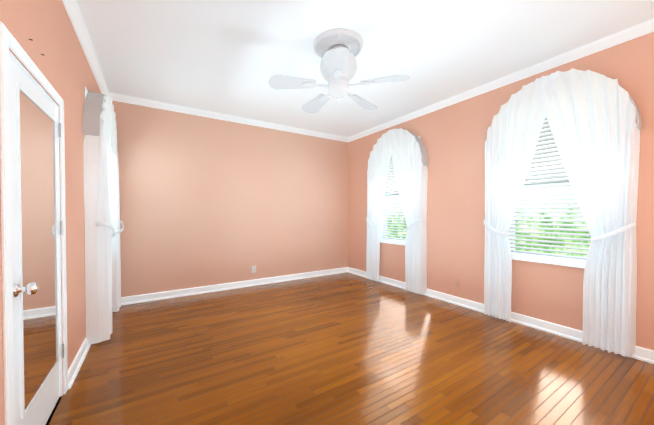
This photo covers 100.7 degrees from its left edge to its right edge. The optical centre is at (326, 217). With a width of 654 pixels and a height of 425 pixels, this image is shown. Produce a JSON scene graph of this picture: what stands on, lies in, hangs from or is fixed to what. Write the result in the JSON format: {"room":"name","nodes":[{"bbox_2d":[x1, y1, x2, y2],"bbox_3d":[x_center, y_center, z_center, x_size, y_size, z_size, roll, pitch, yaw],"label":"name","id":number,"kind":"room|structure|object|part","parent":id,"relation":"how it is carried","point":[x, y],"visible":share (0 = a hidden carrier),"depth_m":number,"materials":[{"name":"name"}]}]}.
{"room":"empty bedroom","nodes":[
{"label":"empty bedroom","id":0,"kind":"room"},
{"bbox_2d":[0,0,100,424],"bbox_3d":[-1.597,-0.180,1.367,0.200,2.700,4.750,-1,1,-33],"label":"wall","id":1,"kind":"structure","parent":0,"point":[62,63],"depth_m":1.92,"materials":[{"name":"paint"}]},
{"bbox_2d":[0,21,67,424],"bbox_3d":[-1.575,0.200,1.402,0.250,1.940,0.885,-1,1,-33],"label":"door","id":2,"kind":"structure","parent":1,"relation":"in","point":[10,290],"depth_m":1.22,"materials":[{"name":"white wood"}]},
{"bbox_3d":[-1.348,0.323,1.216,0.072,0.062,0.062,-1,1,-33],"label":"knob","id":3,"kind":"part","parent":2,"relation":"part of","materials":[{"name":"silver metal"}]},
{"bbox_3d":[-1.548,0.159,1.466,0.008,1.528,0.555,-1,1,-33],"label":"mirror frame","id":4,"kind":"part","parent":2,"relation":"part of","materials":[{"name":"white wood"}]},
{"bbox_2d":[20,90,56,410],"bbox_3d":[-1.548,0.159,1.466,0.001,1.500,0.527,-1,1,-33],"label":"mirror","id":5,"kind":"object","parent":2,"relation":"attached to","point":[38,227],"visible":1,"depth_m":1.43,"materials":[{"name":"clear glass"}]},
{"bbox_3d":[-1.724,0.155,1.749,0.024,1.520,0.011,-1,1,-33],"label":"door hinge","id":6,"kind":"part","parent":2,"relation":"part of","materials":[{"name":"silver metal"}]},
{"bbox_2d":[68,338,90,388],"bbox_3d":[-2.258,1.103,2.619,0.026,0.100,1.880,-1,1,-33],"label":"baseboard","id":7,"kind":"structure","parent":1,"relation":"attached to","point":[73,370],"depth_m":2.06,"materials":[{"name":"white wood"}]},
{"bbox_2d":[62,0,109,93],"bbox_3d":[-1.488,-1.493,1.419,0.060,0.075,4.750,-1,1,-33],"label":"crown molding","id":8,"kind":"structure","parent":1,"relation":"attached to","point":[82,34],"depth_m":2.30,"materials":[{"name":"white"}]},
{"bbox_2d":[82,91,123,343],"bbox_3d":[-2.334,-0.086,2.886,0.204,2.399,1.184,-1,1,-33],"label":"curtain","id":9,"kind":"object","parent":1,"relation":"hanging from","point":[103,230],"visible":1,"depth_m":2.43,"materials":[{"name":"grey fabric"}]},
{"bbox_3d":[-2.210,-0.085,2.677,0.177,2.404,0.675,-1,1,-33],"label":"panel","id":10,"kind":"part","parent":9,"relation":"part of","materials":[{"name":"fabric"}]},
{"bbox_3d":[-2.475,-0.091,3.081,0.169,2.404,0.688,-1,1,-33],"label":"panel","id":11,"kind":"part","parent":9,"relation":"part of","materials":[{"name":"fabric"}]},
{"bbox_2d":[112,100,347,296],"bbox_3d":[-1.186,-0.223,4.457,3.840,2.700,0.001,-1,1,-33],"label":"wall","id":12,"kind":"structure","parent":0,"point":[205,201],"depth_m":4.17,"materials":[{"name":"paint"}]},
{"bbox_2d":[110,93,345,141],"bbox_3d":[-1.170,-1.535,4.413,3.660,0.075,0.060,-1,1,-33],"label":"crown molding","id":13,"kind":"structure","parent":12,"relation":"attached to","point":[116,97],"depth_m":4.08,"materials":[{"name":"white"}]},
{"bbox_2d":[112,267,347,306],"bbox_3d":[-1.192,1.077,4.456,3.810,0.100,0.026,-1,1,-33],"label":"baseboard","id":14,"kind":"structure","parent":12,"relation":"attached to","point":[127,300],"depth_m":4.18,"materials":[{"name":"white wood"}]},
{"bbox_2d":[46,272,653,424],"bbox_3d":[0.101,1.155,2.480,4.240,0.001,5.150,-1,1,-33],"label":"floor","id":15,"kind":"structure","parent":0,"point":[346,348],"depth_m":2.09,"materials":[{"name":"brown wood"}]},
{"bbox_2d":[77,0,653,136],"bbox_3d":[0.101,-1.545,2.442,4.240,0.001,5.150,-1,1,-33],"label":"ceiling","id":16,"kind":"structure","parent":0,"point":[229,57],"depth_m":2.44,"materials":[{"name":"white paint"}]},
{"bbox_2d":[268,28,409,113],"bbox_3d":[0.080,-1.291,2.483,1.188,0.509,1.144,-1,1,-33],"label":"fan","id":17,"kind":"object","parent":16,"relation":"hanging from","point":[338,50],"visible":1,"depth_m":2.35,"materials":[{"name":"white plastic"}]},
{"bbox_3d":[0.103,-1.277,2.442,0.336,0.483,0.336,-1,1,-33],"label":"motor","id":18,"kind":"part","parent":17,"relation":"part of","materials":[{"name":"white metal"}]},
{"bbox_2d":[348,32,653,349],"bbox_3d":[1.798,-0.210,3.556,0.200,2.700,4.750,-1,1,-33],"label":"wall","id":19,"kind":"structure","parent":0,"point":[453,137],"depth_m":3.30,"materials":[{"name":"paint"}]},
{"bbox_2d":[366,128,427,293],"bbox_3d":[1.050,-0.153,4.342,0.204,2.494,1.184,-1,1,-33],"label":"curtain","id":20,"kind":"object","parent":19,"relation":"hanging from","point":[400,146],"visible":1,"depth_m":4.07,"materials":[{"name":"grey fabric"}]},
{"bbox_3d":[0.925,-0.159,4.553,0.177,2.499,0.680,-1,1,-33],"label":"panel","id":21,"kind":"part","parent":20,"relation":"part of","materials":[{"name":"fabric"}]},
{"bbox_3d":[1.196,-0.153,4.142,0.166,2.499,0.678,-1,1,-33],"label":"panel","id":22,"kind":"part","parent":20,"relation":"part of","materials":[{"name":"fabric"}]},
{"bbox_2d":[379,136,419,245],"bbox_3d":[1.200,-0.386,4.435,0.230,1.651,0.990,-1,1,-33],"label":"window","id":23,"kind":"structure","parent":19,"relation":"in","point":[381,226],"depth_m":4.79,"materials":[{"name":"white"}]},
{"bbox_2d":[381,156,406,240],"bbox_3d":[1.208,-0.378,4.441,0.039,1.550,0.844,-1,1,-33],"label":"window blinds","id":24,"kind":"object","parent":23,"relation":"attached to","point":[392,192],"visible":0.31,"depth_m":4.59,"materials":[{"name":"white plastic"}]},
{"bbox_2d":[455,278,459,287],"bbox_3d":[1.697,0.860,3.535,0.007,0.114,0.070,-1,1,-33],"label":"electrical outlet","id":25,"kind":"object","parent":19,"relation":"attached to","point":[457,283],"visible":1,"depth_m":3.53,"materials":[{"name":"brown"}]},
{"bbox_2d":[346,19,653,141],"bbox_3d":[1.689,-1.522,3.467,0.060,0.075,4.750,-1,1,-33],"label":"crown molding","id":26,"kind":"structure","parent":19,"relation":"attached to","point":[647,27],"depth_m":2.79,"materials":[{"name":"white"}]},
{"bbox_2d":[348,267,653,363],"bbox_3d":[1.703,1.090,3.513,0.026,0.100,4.750,-1,1,-33],"label":"baseboard","id":27,"kind":"structure","parent":19,"relation":"attached to","point":[644,354],"depth_m":2.88,"materials":[{"name":"white wood"}]},
{"bbox_2d":[484,68,641,356],"bbox_3d":[2.145,-0.130,2.644,0.204,2.494,1.184,-1,1,-33],"label":"curtain","id":28,"kind":"object","parent":19,"relation":"hanging from","point":[591,116],"visible":1,"depth_m":2.37,"materials":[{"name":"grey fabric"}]},
{"bbox_3d":[2.023,-0.135,2.853,0.172,2.499,0.682,-1,1,-33],"label":"panel","id":29,"kind":"part","parent":28,"relation":"part of","materials":[{"name":"fabric"}]},
{"bbox_3d":[2.284,-0.129,2.447,0.174,2.499,0.687,-1,1,-33],"label":"panel","id":30,"kind":"part","parent":28,"relation":"part of","materials":[{"name":"fabric"}]},
{"bbox_2d":[509,78,617,268],"bbox_3d":[2.295,-0.362,2.737,0.230,1.651,0.990,-1,1,-33],"label":"window","id":31,"kind":"structure","parent":19,"relation":"in","point":[552,261],"depth_m":2.76,"materials":[{"name":"white"}]},
{"bbox_3d":[2.303,-0.370,2.743,0.056,1.594,0.844,-1,1,-33],"label":"right window blinds rails","id":32,"kind":"part","parent":31,"relation":"part of","materials":[{"name":"white plastic"}]},
{"bbox_2d":[509,117,590,259],"bbox_3d":[2.303,-0.354,2.743,0.039,1.550,0.844,-1,1,-33],"label":"window blinds","id":33,"kind":"object","parent":31,"relation":"attached to","point":[545,130],"visible":0.23,"depth_m":2.79,"materials":[{"name":"white plastic"}]},
{"label":"outside","id":34,"kind":"structure","parent":0,"visible":0},
{"bbox_2d":[387,124,590,256],"bbox_3d":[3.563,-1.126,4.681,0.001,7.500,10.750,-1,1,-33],"label":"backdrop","id":35,"kind":"structure","parent":34,"point":[529,217],"depth_m":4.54,"materials":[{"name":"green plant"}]}
]}

